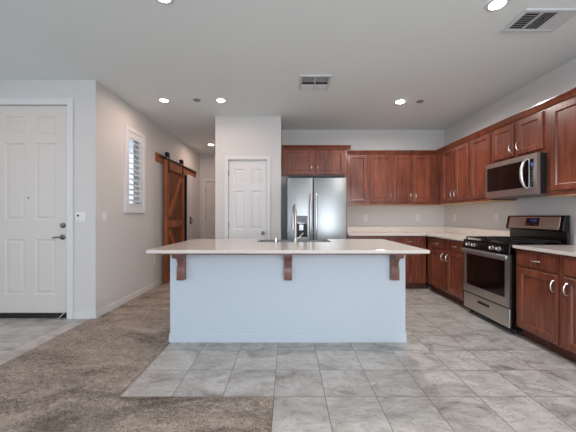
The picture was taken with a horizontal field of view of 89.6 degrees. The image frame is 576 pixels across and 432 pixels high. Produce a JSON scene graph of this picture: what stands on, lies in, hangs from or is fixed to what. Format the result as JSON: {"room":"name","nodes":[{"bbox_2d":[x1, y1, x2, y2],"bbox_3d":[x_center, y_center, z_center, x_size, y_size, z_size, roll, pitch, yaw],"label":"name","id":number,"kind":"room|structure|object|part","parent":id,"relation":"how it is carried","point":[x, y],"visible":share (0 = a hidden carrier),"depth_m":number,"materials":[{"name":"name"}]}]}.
{"room":"kitchen","nodes":[
{"label":"kitchen","id":0,"kind":"room"},
{"bbox_2d":[0,80,102,311],"bbox_3d":[-3.627,-0.200,3.470,2.745,2.800,0.140,0,0,0],"label":"wall","id":1,"kind":"structure","parent":0,"point":[87,95],"depth_m":3.40,"materials":[{"name":"white paint"}]},
{"bbox_2d":[0,105,66,318],"bbox_3d":[-3.051,-0.065,3.447,0.977,2.530,0.167,0,0,0],"label":"door","id":2,"kind":"structure","parent":1,"relation":"in","point":[33,138],"depth_m":3.42,"materials":[{"name":"beige paint"}]},
{"bbox_2d":[0,98,73,318],"bbox_3d":[-3.051,-0.091,3.391,1.081,2.582,0.018,0,0,0],"label":"door frame","id":3,"kind":"structure","parent":1,"relation":"attached to","point":[69,102],"depth_m":3.38,"materials":[{"name":"white paint"}]},
{"bbox_2d":[76,212,85,221],"bbox_3d":[-2.428,0.005,3.392,0.116,0.118,0.014,0,0,0],"label":"light switch","id":4,"kind":"object","parent":1,"relation":"attached to","point":[80,216],"visible":1,"depth_m":3.39,"materials":[{"name":"white plastic"}]},
{"bbox_2d":[73,312,94,318],"bbox_3d":[-2.381,1.157,3.393,0.253,0.085,0.014,0,0,0],"label":"baseboard","id":5,"kind":"structure","parent":1,"relation":"attached to","point":[76,315],"depth_m":3.39,"materials":[{"name":"white paint"}]},
{"bbox_2d":[103,86,199,307],"bbox_3d":[-2.325,-0.200,5.520,0.140,2.800,3.960,0,0,0],"label":"wall","id":6,"kind":"structure","parent":0,"point":[127,267],"depth_m":4.18,"materials":[{"name":"white paint"}]},
{"bbox_2d":[102,212,106,221],"bbox_3d":[-2.249,0.005,3.560,0.010,0.128,0.075,0,0,0],"label":"light switch","id":7,"kind":"object","parent":6,"relation":"attached to","point":[104,214],"visible":1,"depth_m":3.55,"materials":[{"name":"white plastic"}]},
{"bbox_2d":[95,281,158,318],"bbox_3d":[-2.248,1.157,4.218,0.014,0.085,1.664,0,0,0],"label":"baseboard","id":8,"kind":"structure","parent":6,"relation":"attached to","point":[122,301],"depth_m":3.95,"materials":[{"name":"white paint"}]},
{"bbox_2d":[129,138,135,203],"bbox_3d":[-2.365,-0.660,4.260,0.030,1.120,0.460,0,0,0],"label":"window","id":9,"kind":"structure","parent":6,"relation":"in","point":[132,145],"depth_m":4.41,"materials":[{"name":"white paint"}]},
{"bbox_3d":[-2.365,-0.660,4.260,0.030,1.120,0.460,0,0,0],"label":"sash","id":10,"kind":"part","parent":9,"relation":"part of","materials":[{"name":"white paint"}]},
{"bbox_2d":[124,124,145,212],"bbox_3d":[-2.251,-0.660,4.261,0.103,1.220,0.560,0,0,5],"label":"plantation shutter","id":11,"kind":"object","parent":6,"relation":"attached to","point":[129,132],"visible":1,"depth_m":4.24,"materials":[{"name":"white paint"}]},
{"bbox_3d":[-2.251,-0.660,4.260,0.032,1.092,0.432,0,0,0],"label":"shutter panel","id":12,"kind":"part","parent":11,"relation":"part of","materials":[{"name":"white paint"}]},
{"bbox_3d":[-2.205,-0.655,4.316,0.008,0.890,0.012,0,0,0],"label":"tilt rod","id":13,"kind":"part","parent":11,"relation":"part of","materials":[{"name":"white paint"}]},
{"bbox_2d":[155,152,195,282],"bbox_3d":[-2.200,0.006,5.975,0.109,2.348,2.110,0,0,0],"label":"barn door","id":14,"kind":"structure","parent":6,"relation":"in","point":[173,174],"depth_m":5.44,"materials":[{"name":"brown wood"}]},
{"bbox_3d":[-2.225,-1.018,5.975,0.060,0.145,2.110,0,0,0],"label":"barn door rail","id":15,"kind":"part","parent":14,"relation":"part of","materials":[{"name":"black metal"}]},
{"bbox_3d":[-2.206,-1.052,5.980,0.008,0.040,2.000,0,0,0],"label":"rail","id":16,"kind":"part","parent":14,"relation":"part of","materials":[{"name":"black metal"}]},
{"bbox_2d":[184,175,186,240],"bbox_3d":[-2.325,0.140,5.890,0.140,2.120,1.140,0,0,0],"label":"door frame","id":17,"kind":"structure","parent":6,"relation":"attached to","point":[185,176],"depth_m":6.46,"materials":[{"name":"black wood"}]},
{"bbox_2d":[187,174,192,239],"bbox_3d":[-2.221,0.115,6.630,0.068,2.170,0.340,0,0,0],"label":"door","id":18,"kind":"structure","parent":6,"relation":"in","point":[189,177],"depth_m":6.58,"materials":[{"name":"white paint"}]},
{"bbox_2d":[200,154,214,238],"bbox_3d":[-1.709,-0.200,7.450,1.092,2.800,0.100,0,0,0],"label":"wall","id":19,"kind":"structure","parent":0,"point":[207,161],"depth_m":7.40,"materials":[{"name":"white paint"}]},
{"bbox_2d":[203,179,214,238],"bbox_3d":[-1.700,0.120,7.391,0.950,2.160,0.018,0,0,0],"label":"door frame","id":20,"kind":"structure","parent":19,"relation":"attached to","point":[204,180],"depth_m":7.38,"materials":[{"name":"white paint"}]},
{"bbox_2d":[206,182,214,238],"bbox_3d":[-1.706,0.150,7.405,0.811,2.072,0.090,0,0,0],"label":"door","id":21,"kind":"structure","parent":19,"relation":"in","point":[210,186],"depth_m":7.42,"materials":[{"name":"beige paint"}]},
{"bbox_2d":[215,117,281,239],"bbox_3d":[-0.637,-0.200,6.070,1.051,2.800,2.860,0,0,0],"label":"wall","id":22,"kind":"structure","parent":0,"point":[234,136],"depth_m":4.64,"materials":[{"name":"white paint"}]},
{"bbox_2d":[224,156,269,239],"bbox_3d":[-0.647,0.117,4.631,0.734,2.167,0.018,0,0,0],"label":"door frame","id":23,"kind":"structure","parent":22,"relation":"attached to","point":[226,158],"depth_m":4.62,"materials":[{"name":"white paint"}]},
{"bbox_2d":[228,160,266,239],"bbox_3d":[-0.647,0.142,4.678,0.632,2.116,0.145,0,0,0],"label":"door","id":24,"kind":"structure","parent":22,"relation":"in","point":[247,179],"depth_m":4.66,"materials":[{"name":"white paint"}]},
{"bbox_2d":[0,0,575,153],"bbox_3d":[-1.050,-1.650,2.375,8.100,0.100,10.250,0,0,0],"label":"ceiling","id":25,"kind":"structure","parent":0,"point":[453,56],"depth_m":2.90,"materials":[{"name":"white paint"}]},
{"bbox_2d":[158,98,169,102],"bbox_3d":[-1.700,-1.593,3.980,0.164,0.012,0.164,0,0,0],"label":"recessed light","id":26,"kind":"object","parent":25,"relation":"in","point":[165,100],"visible":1,"depth_m":3.98,"materials":[{"name":"white metal"}]},
{"bbox_2d":[156,0,174,4],"bbox_3d":[-0.905,-1.593,2.100,0.164,0.012,0.164,0,0,0],"label":"recessed light","id":27,"kind":"object","parent":25,"relation":"in","point":[166,2],"visible":1,"depth_m":2.15,"materials":[{"name":"white metal"}]},
{"bbox_2d":[215,98,226,102],"bbox_3d":[-0.920,-1.593,3.980,0.164,0.012,0.164,0,0,0],"label":"recessed light","id":28,"kind":"object","parent":25,"relation":"in","point":[220,100],"visible":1,"depth_m":3.99,"materials":[{"name":"white metal"}]},
{"bbox_2d":[299,75,331,89],"bbox_3d":[0.318,-1.592,3.455,0.365,0.016,0.370,0,0,0],"label":"ceiling vent","id":29,"kind":"object","parent":25,"relation":"in","point":[306,82],"visible":1,"depth_m":3.46,"materials":[{"name":"white metal"}]},
{"bbox_2d":[301,84,326,88],"bbox_3d":[0.318,-1.590,3.455,0.309,0.011,0.314,0,0,0],"label":"grille","id":30,"kind":"object","parent":29,"relation":"attached to","point":[303,86],"depth_m":3.54,"materials":[{"name":"white metal"}]},
{"bbox_2d":[394,99,406,103],"bbox_3d":[1.560,-1.593,4.030,0.164,0.012,0.164,0,0,0],"label":"recessed light","id":31,"kind":"object","parent":25,"relation":"in","point":[400,101],"visible":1,"depth_m":4.02,"materials":[{"name":"white metal"}]},
{"bbox_2d":[484,0,510,11],"bbox_3d":[1.570,-1.593,2.175,0.164,0.012,0.164,0,0,0],"label":"recessed light","id":32,"kind":"object","parent":25,"relation":"in","point":[492,5],"visible":1,"depth_m":2.18,"materials":[{"name":"white metal"}]},
{"bbox_2d":[501,8,575,31],"bbox_3d":[2.047,-1.592,2.360,0.435,0.016,0.270,0,0,0],"label":"ceiling vent","id":33,"kind":"object","parent":25,"relation":"in","point":[530,19],"visible":1,"depth_m":2.35,"materials":[{"name":"white metal"}]},
{"bbox_2d":[509,13,573,29],"bbox_3d":[2.055,-1.590,2.360,0.370,0.010,0.210,0,0,0],"label":"grille","id":34,"kind":"object","parent":33,"relation":"attached to","point":[528,21],"depth_m":2.36,"materials":[{"name":"white metal"}]},
{"bbox_2d":[0,281,575,431],"bbox_3d":[-1.050,1.250,2.375,8.100,0.100,10.250,0,0,0],"label":"floor","id":35,"kind":"structure","parent":0,"point":[457,369],"depth_m":2.16,"materials":[{"name":"tile"}]},
{"bbox_2d":[0,281,272,431],"bbox_3d":[-2.548,1.192,2.372,4.904,0.016,10.024,0,0,0],"label":"carpet","id":36,"kind":"object","parent":35,"relation":"on","point":[73,381],"visible":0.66,"depth_m":1.97,"materials":[{"name":"beige carpet"}]},
{"bbox_2d":[156,254,419,341],"bbox_3d":[0.000,0.758,3.095,2.300,0.884,1.130,0,0,0],"label":"kitchen island","id":37,"kind":"object","parent":35,"relation":"on","point":[214,297],"visible":0.94,"depth_m":2.77,"materials":[{"name":"white paint"}]},
{"bbox_2d":[146,239,429,253],"bbox_3d":[0.000,0.300,3.075,2.410,0.028,1.230,0,0,0],"label":"island countertop","id":38,"kind":"structure","parent":37,"relation":"on","point":[193,246],"depth_m":2.67,"materials":[{"name":"stone"}]},
{"bbox_2d":[259,240,327,241],"bbox_3d":[0.068,0.436,3.491,0.841,0.277,0.458,0,0,0],"label":"sink","id":39,"kind":"object","parent":38,"relation":"in","point":[260,240],"visible":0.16,"depth_m":3.69,"materials":[{"name":"silver metal"}]},
{"bbox_2d":[291,204,303,242],"bbox_3d":[0.075,0.073,3.262,0.106,0.426,0.249,0,0,-25],"label":"kitchen faucet","id":40,"kind":"object","parent":38,"relation":"on","point":[294,209],"visible":1,"depth_m":3.18,"materials":[{"name":"silver metal"}]},
{"bbox_3d":[0.071,0.042,3.276,0.027,0.365,0.210,0,0,-8],"label":"spout","id":41,"kind":"part","parent":40,"relation":"part of","materials":[{"name":"silver metal"}]},
{"bbox_3d":[-0.003,1.158,3.211,2.265,0.084,0.898,0,0,0],"label":"trim","id":42,"kind":"part","parent":37,"relation":"part of","materials":[{"name":"white paint"}]},
{"bbox_2d":[281,145,350,239],"bbox_3d":[0.461,0.016,5.047,1.143,2.368,0.625,0,0,0],"label":"tall cabinet","id":43,"kind":"object","parent":35,"relation":"on","point":[295,159],"visible":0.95,"depth_m":4.78,"materials":[{"name":"brown wood"}]},
{"bbox_3d":[-0.065,0.270,4.795,0.093,1.860,0.010,0,0,0],"label":"filler panel","id":44,"kind":"part","parent":43,"relation":"part of","materials":[{"name":"grey paint"}]},
{"bbox_3d":[0.172,-0.891,4.780,0.485,0.393,0.020,0,0,0],"label":"door","id":45,"kind":"part","parent":43,"relation":"part of","materials":[{"name":"brown wood"}]},
{"bbox_3d":[0.461,-1.137,4.765,1.138,0.062,0.050,0,0,0],"label":"crown molding","id":46,"kind":"part","parent":43,"relation":"part of","materials":[{"name":"brown wood"}]},
{"bbox_3d":[0.696,-0.891,4.780,0.468,0.393,0.020,0,0,0],"label":"door","id":47,"kind":"part","parent":43,"relation":"part of","materials":[{"name":"brown wood"}]},
{"bbox_3d":[0.972,0.270,5.074,0.020,1.861,0.568,0,0,0],"label":"panel","id":48,"kind":"part","parent":43,"relation":"part of","materials":[{"name":"brown wood"}]},
{"bbox_2d":[287,175,345,239],"bbox_3d":[0.446,0.282,4.863,0.915,1.835,0.934,0,0,0],"label":"refrigerator","id":49,"kind":"object","parent":35,"relation":"on","point":[319,200],"visible":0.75,"depth_m":4.47,"materials":[{"name":"grey metal"}]},
{"bbox_3d":[0.186,0.258,4.505,0.396,1.715,0.070,0,0,0],"label":"freezer door","id":50,"kind":"part","parent":49,"relation":"part of","materials":[{"name":"silver metal"}]},
{"bbox_3d":[0.347,0.035,4.434,0.029,0.778,0.077,0,0,0],"label":"handle","id":51,"kind":"part","parent":49,"relation":"part of","materials":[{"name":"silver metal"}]},
{"bbox_3d":[0.433,0.035,4.434,0.029,0.778,0.077,0,0,0],"label":"handle","id":52,"kind":"part","parent":49,"relation":"part of","materials":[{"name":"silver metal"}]},
{"bbox_3d":[0.649,0.258,4.505,0.507,1.715,0.070,0,0,0],"label":"fridge door","id":53,"kind":"part","parent":49,"relation":"part of","materials":[{"name":"silver metal"}]},
{"bbox_2d":[347,235,398,242],"bbox_3d":[1.402,0.758,5.037,0.835,0.884,0.645,0,0,0],"label":"base cabinet","id":54,"kind":"object","parent":35,"relation":"on","point":[390,238],"visible":0.05,"depth_m":4.75,"materials":[{"name":"brown wood"}]},
{"bbox_3d":[1.407,0.410,4.760,0.774,0.136,0.020,0,0,0],"label":"drawer","id":55,"kind":"part","parent":54,"relation":"part of","materials":[{"name":"brown wood"}]},
{"bbox_2d":[399,236,425,287],"bbox_3d":[2.045,0.758,5.037,0.449,0.884,0.645,0,0,0],"label":"base cabinet","id":56,"kind":"object","parent":35,"relation":"on","point":[415,265],"visible":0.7,"depth_m":4.76,"materials":[{"name":"brown wood"}]},
{"bbox_3d":[2.014,0.410,4.760,0.327,0.136,0.020,0,0,0],"label":"drawer","id":57,"kind":"part","parent":56,"relation":"part of","materials":[{"name":"brown wood"}]},
{"bbox_3d":[2.014,0.790,4.760,0.327,0.584,0.020,0,0,0],"label":"door","id":58,"kind":"part","parent":56,"relation":"part of","materials":[{"name":"brown wood"}]},
{"bbox_2d":[427,236,464,305],"bbox_3d":[2.567,0.758,4.237,0.665,0.884,1.064,0,0,0],"label":"base cabinet","id":59,"kind":"object","parent":35,"relation":"on","point":[445,260],"visible":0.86,"depth_m":4.19,"materials":[{"name":"brown wood"}]},
{"bbox_2d":[347,226,509,240],"bbox_3d":[1.942,0.249,4.532,1.913,0.131,1.654,0,0,0],"label":"countertop","id":60,"kind":"structure","parent":59,"relation":"on","point":[453,233],"depth_m":4.88,"materials":[{"name":"stone"}]},
{"bbox_3d":[2.280,0.410,4.429,0.020,0.136,0.414,0,0,0],"label":"drawer","id":61,"kind":"part","parent":59,"relation":"part of","materials":[{"name":"brown wood"}]},
{"bbox_3d":[2.280,0.790,4.429,0.020,0.584,0.414,0,0,0],"label":"door","id":62,"kind":"part","parent":59,"relation":"part of","materials":[{"name":"brown wood"}]},
{"bbox_3d":[2.280,0.410,3.956,0.020,0.136,0.398,0,0,0],"label":"drawer","id":63,"kind":"part","parent":59,"relation":"part of","materials":[{"name":"brown wood"}]},
{"bbox_3d":[2.280,0.790,3.956,0.020,0.584,0.398,0,0,0],"label":"door","id":64,"kind":"part","parent":59,"relation":"part of","materials":[{"name":"brown wood"}]},
{"bbox_2d":[461,215,569,334],"bbox_3d":[2.526,0.594,3.312,0.668,1.212,0.771,0,0,0],"label":"gas range","id":65,"kind":"object","parent":35,"relation":"on","point":[489,261],"visible":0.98,"depth_m":3.19,"materials":[{"name":"silver metal"}]},
{"bbox_3d":[2.218,0.418,3.312,0.034,0.044,0.759,0,0,0],"label":"handle","id":66,"kind":"part","parent":65,"relation":"part of","materials":[{"name":"silver metal"}]},
{"bbox_3d":[2.244,1.037,3.312,0.010,0.190,0.763,0,0,0],"label":"storage drawer","id":67,"kind":"part","parent":65,"relation":"part of","materials":[{"name":"silver metal"}]},
{"bbox_3d":[2.240,0.661,3.312,0.010,0.533,0.763,0,0,0],"label":"oven door","id":68,"kind":"part","parent":65,"relation":"part of","materials":[{"name":"silver metal"}]},
{"bbox_2d":[464,239,563,245],"bbox_3d":[2.520,0.294,3.312,0.560,0.020,0.771,0,0,0],"label":"cooktop","id":69,"kind":"object","parent":65,"relation":"in","point":[485,242],"depth_m":3.16,"materials":[{"name":"black metal"}]},
{"bbox_3d":[2.784,0.061,3.305,0.019,0.087,0.180,0,0,0],"label":"clock panel","id":70,"kind":"part","parent":65,"relation":"part of","materials":[{"name":"black ceramic"}]},
{"bbox_3d":[2.786,0.071,3.312,0.030,0.134,0.681,0,0,0],"label":"steel panel","id":71,"kind":"part","parent":65,"relation":"part of","materials":[{"name":"grey metal"}]},
{"bbox_2d":[516,248,575,362],"bbox_3d":[2.567,0.758,2.422,0.665,0.884,0.984,0,0,0],"label":"base cabinet","id":72,"kind":"object","parent":35,"relation":"on","point":[545,282],"visible":0.98,"depth_m":2.56,"materials":[{"name":"brown wood"}]},
{"bbox_3d":[2.280,0.410,2.663,0.020,0.136,0.434,0,0,0],"label":"drawer","id":73,"kind":"part","parent":72,"relation":"part of","materials":[{"name":"brown wood"}]},
{"bbox_3d":[2.280,0.790,2.663,0.020,0.584,0.434,0,0,0],"label":"door","id":74,"kind":"part","parent":72,"relation":"part of","materials":[{"name":"brown wood"}]},
{"bbox_2d":[513,235,575,256],"bbox_3d":[2.575,0.249,2.417,0.649,0.131,1.003,0,0,0],"label":"countertop","id":75,"kind":"structure","parent":72,"relation":"on","point":[569,250],"depth_m":2.64,"materials":[{"name":"stone"}]},
{"bbox_3d":[2.280,0.410,2.176,0.020,0.136,0.423,0,0,0],"label":"drawer","id":76,"kind":"part","parent":72,"relation":"part of","materials":[{"name":"brown wood"}]},
{"bbox_3d":[2.280,0.790,2.176,0.020,0.584,0.423,0,0,0],"label":"door","id":77,"kind":"part","parent":72,"relation":"part of","materials":[{"name":"brown wood"}]},
{"bbox_2d":[282,130,444,280],"bbox_3d":[1.394,-0.200,5.410,3.012,2.800,0.100,0,0,0],"label":"wall","id":78,"kind":"structure","parent":0,"point":[358,139],"depth_m":5.36,"materials":[{"name":"white paint"}]},
{"bbox_2d":[347,150,368,205],"bbox_3d":[1.194,-0.671,5.177,0.417,0.944,0.365,0,0,0],"label":"upper cabinet","id":79,"kind":"object","parent":78,"relation":"attached to","point":[357,160],"visible":0.81,"depth_m":5.04,"materials":[{"name":"brown wood"}]},
{"bbox_3d":[1.194,-1.112,5.025,0.417,0.062,0.050,0,0,0],"label":"crown molding","id":80,"kind":"part","parent":79,"relation":"part of","materials":[{"name":"brown wood"}]},
{"bbox_2d":[365,150,393,205],"bbox_3d":[1.611,-0.671,5.177,0.418,0.944,0.365,0,0,0],"label":"upper cabinet","id":81,"kind":"object","parent":78,"relation":"attached to","point":[379,161],"visible":0.94,"depth_m":5.04,"materials":[{"name":"brown wood"}]},
{"bbox_3d":[1.615,-0.658,5.040,0.374,0.816,0.020,0,0,0],"label":"door","id":82,"kind":"part","parent":81,"relation":"part of","materials":[{"name":"brown wood"}]},
{"bbox_3d":[1.611,-1.112,5.025,0.418,0.062,0.050,0,0,0],"label":"crown molding","id":83,"kind":"part","parent":81,"relation":"part of","materials":[{"name":"brown wood"}]},
{"bbox_2d":[388,150,447,205],"bbox_3d":[2.360,-0.671,5.177,1.080,0.944,0.365,0,0,0],"label":"upper cabinet","id":84,"kind":"object","parent":78,"relation":"attached to","point":[414,172],"visible":0.83,"depth_m":5.04,"materials":[{"name":"brown wood"}]},
{"bbox_3d":[1.994,-0.658,5.040,0.312,0.816,0.020,0,0,0],"label":"door","id":85,"kind":"part","parent":84,"relation":"part of","materials":[{"name":"brown wood"}]},
{"bbox_3d":[2.205,-1.112,5.025,0.769,0.062,0.050,0,0,0],"label":"crown molding","id":86,"kind":"part","parent":84,"relation":"part of","materials":[{"name":"brown wood"}]},
{"bbox_3d":[2.360,-0.202,5.205,1.056,0.006,0.302,0,0,0],"label":"panel","id":87,"kind":"part","parent":84,"relation":"part of","materials":[{"name":"brown wood"}]},
{"bbox_3d":[2.330,-0.658,5.040,0.300,0.816,0.020,0,0,0],"label":"door","id":88,"kind":"part","parent":84,"relation":"part of","materials":[{"name":"brown wood"}]},
{"bbox_2d":[445,58,575,244],"bbox_3d":[2.950,-0.200,1.355,0.100,2.800,8.210,0,0,0],"label":"wall","id":89,"kind":"structure","parent":0,"point":[561,79],"depth_m":3.73,"materials":[{"name":"white paint"}]},
{"bbox_2d":[347,226,509,235],"bbox_3d":[1.942,0.235,4.532,1.913,0.102,1.654,0,0,0],"label":"backsplash","id":90,"kind":"structure","parent":89,"relation":"attached to","point":[471,231],"depth_m":5.34,"materials":[{"name":"stone"}]},
{"bbox_2d":[435,136,490,204],"bbox_3d":[2.717,-0.671,4.584,0.365,0.944,0.932,0,0,0],"label":"upper cabinet","id":91,"kind":"object","parent":89,"relation":"attached to","point":[453,159],"visible":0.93,"depth_m":4.51,"materials":[{"name":"brown wood"}]},
{"bbox_3d":[2.580,-0.658,4.680,0.020,0.816,0.330,0,0,0],"label":"door","id":92,"kind":"part","parent":91,"relation":"part of","materials":[{"name":"brown wood"}]},
{"bbox_3d":[2.565,-1.112,4.584,0.050,0.062,0.931,0,0,0],"label":"crown molding","id":93,"kind":"part","parent":91,"relation":"part of","materials":[{"name":"brown wood"}]},
{"bbox_3d":[2.580,-0.658,4.306,0.020,0.816,0.328,0,0,0],"label":"door","id":94,"kind":"part","parent":91,"relation":"part of","materials":[{"name":"brown wood"}]},
{"bbox_3d":[2.745,-0.202,4.584,0.302,0.006,0.908,0,0,0],"label":"panel","id":95,"kind":"part","parent":91,"relation":"part of","materials":[{"name":"brown wood"}]},
{"bbox_2d":[467,126,516,201],"bbox_3d":[2.720,-0.671,3.895,0.359,0.944,0.446,0,0,0],"label":"upper cabinet","id":96,"kind":"object","parent":89,"relation":"attached to","point":[481,141],"visible":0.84,"depth_m":3.89,"materials":[{"name":"brown wood"}]},
{"bbox_3d":[2.565,-1.112,3.895,0.050,0.062,0.446,0,0,0],"label":"crown molding","id":97,"kind":"part","parent":96,"relation":"part of","materials":[{"name":"brown wood"}]},
{"bbox_3d":[2.580,-0.658,3.893,0.020,0.816,0.395,0,0,0],"label":"door","id":98,"kind":"part","parent":96,"relation":"part of","materials":[{"name":"brown wood"}]},
{"bbox_3d":[2.745,-0.202,3.895,0.302,0.006,0.422,0,0,0],"label":"panel","id":99,"kind":"part","parent":96,"relation":"part of","materials":[{"name":"brown wood"}]},
{"bbox_2d":[494,214,497,221],"bbox_3d":[2.895,0.020,4.037,0.008,0.115,0.072,0,0,0],"label":"power outlet","id":100,"kind":"object","parent":89,"relation":"attached to","point":[495,215],"visible":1,"depth_m":4.03,"materials":[{"name":"white plastic"}]},
{"bbox_2d":[489,102,546,163],"bbox_3d":[2.717,-0.894,3.288,0.365,0.498,0.767,0,0,0],"label":"upper cabinet","id":101,"kind":"object","parent":89,"relation":"attached to","point":[523,133],"visible":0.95,"depth_m":3.20,"materials":[{"name":"brown wood"}]},
{"bbox_3d":[2.580,-0.877,3.480,0.020,0.378,0.336,0,0,0],"label":"door","id":102,"kind":"part","parent":101,"relation":"part of","materials":[{"name":"brown wood"}]},
{"bbox_2d":[486,152,546,198],"bbox_3d":[2.664,-0.434,3.288,0.471,0.420,0.760,0,0,0],"label":"microwave","id":103,"kind":"object","parent":101,"relation":"attached to","point":[525,176],"visible":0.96,"depth_m":3.16,"materials":[{"name":"silver metal"}]},
{"bbox_3d":[2.517,-0.449,3.319,0.027,0.287,0.654,0,0,0],"label":"glass door","id":104,"kind":"part","parent":103,"relation":"part of","materials":[{"name":"black glass"}]},
{"bbox_3d":[2.467,-0.448,3.029,0.079,0.323,0.048,0,0,6],"label":"handle","id":105,"kind":"part","parent":103,"relation":"part of","materials":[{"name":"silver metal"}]},
{"bbox_3d":[2.516,-0.449,2.971,0.028,0.287,0.037,0,0,0],"label":"control panel","id":106,"kind":"part","parent":103,"relation":"part of","materials":[{"name":"black ceramic"}]},
{"bbox_3d":[2.565,-1.112,3.288,0.050,0.062,0.767,0,0,0],"label":"crown molding","id":107,"kind":"part","parent":101,"relation":"part of","materials":[{"name":"brown wood"}]},
{"bbox_3d":[2.580,-0.877,3.097,0.020,0.378,0.330,0,0,0],"label":"door","id":108,"kind":"part","parent":101,"relation":"part of","materials":[{"name":"brown wood"}]},
{"bbox_2d":[542,87,575,196],"bbox_3d":[2.717,-0.671,2.417,0.365,0.944,0.975,0,0,0],"label":"upper cabinet","id":109,"kind":"object","parent":89,"relation":"attached to","point":[561,108],"visible":1,"depth_m":2.74,"materials":[{"name":"brown wood"}]},
{"bbox_3d":[2.565,-1.112,2.417,0.050,0.062,0.975,0,0,0],"label":"crown molding","id":110,"kind":"part","parent":109,"relation":"part of","materials":[{"name":"brown wood"}]},
{"bbox_3d":[2.745,-0.202,2.417,0.302,0.006,0.951,0,0,0],"label":"panel","id":111,"kind":"part","parent":109,"relation":"part of","materials":[{"name":"brown wood"}]},
{"bbox_3d":[2.580,-0.658,2.638,0.020,0.816,0.420,0,0,0],"label":"door","id":112,"kind":"part","parent":109,"relation":"part of","materials":[{"name":"brown wood"}]}
]}

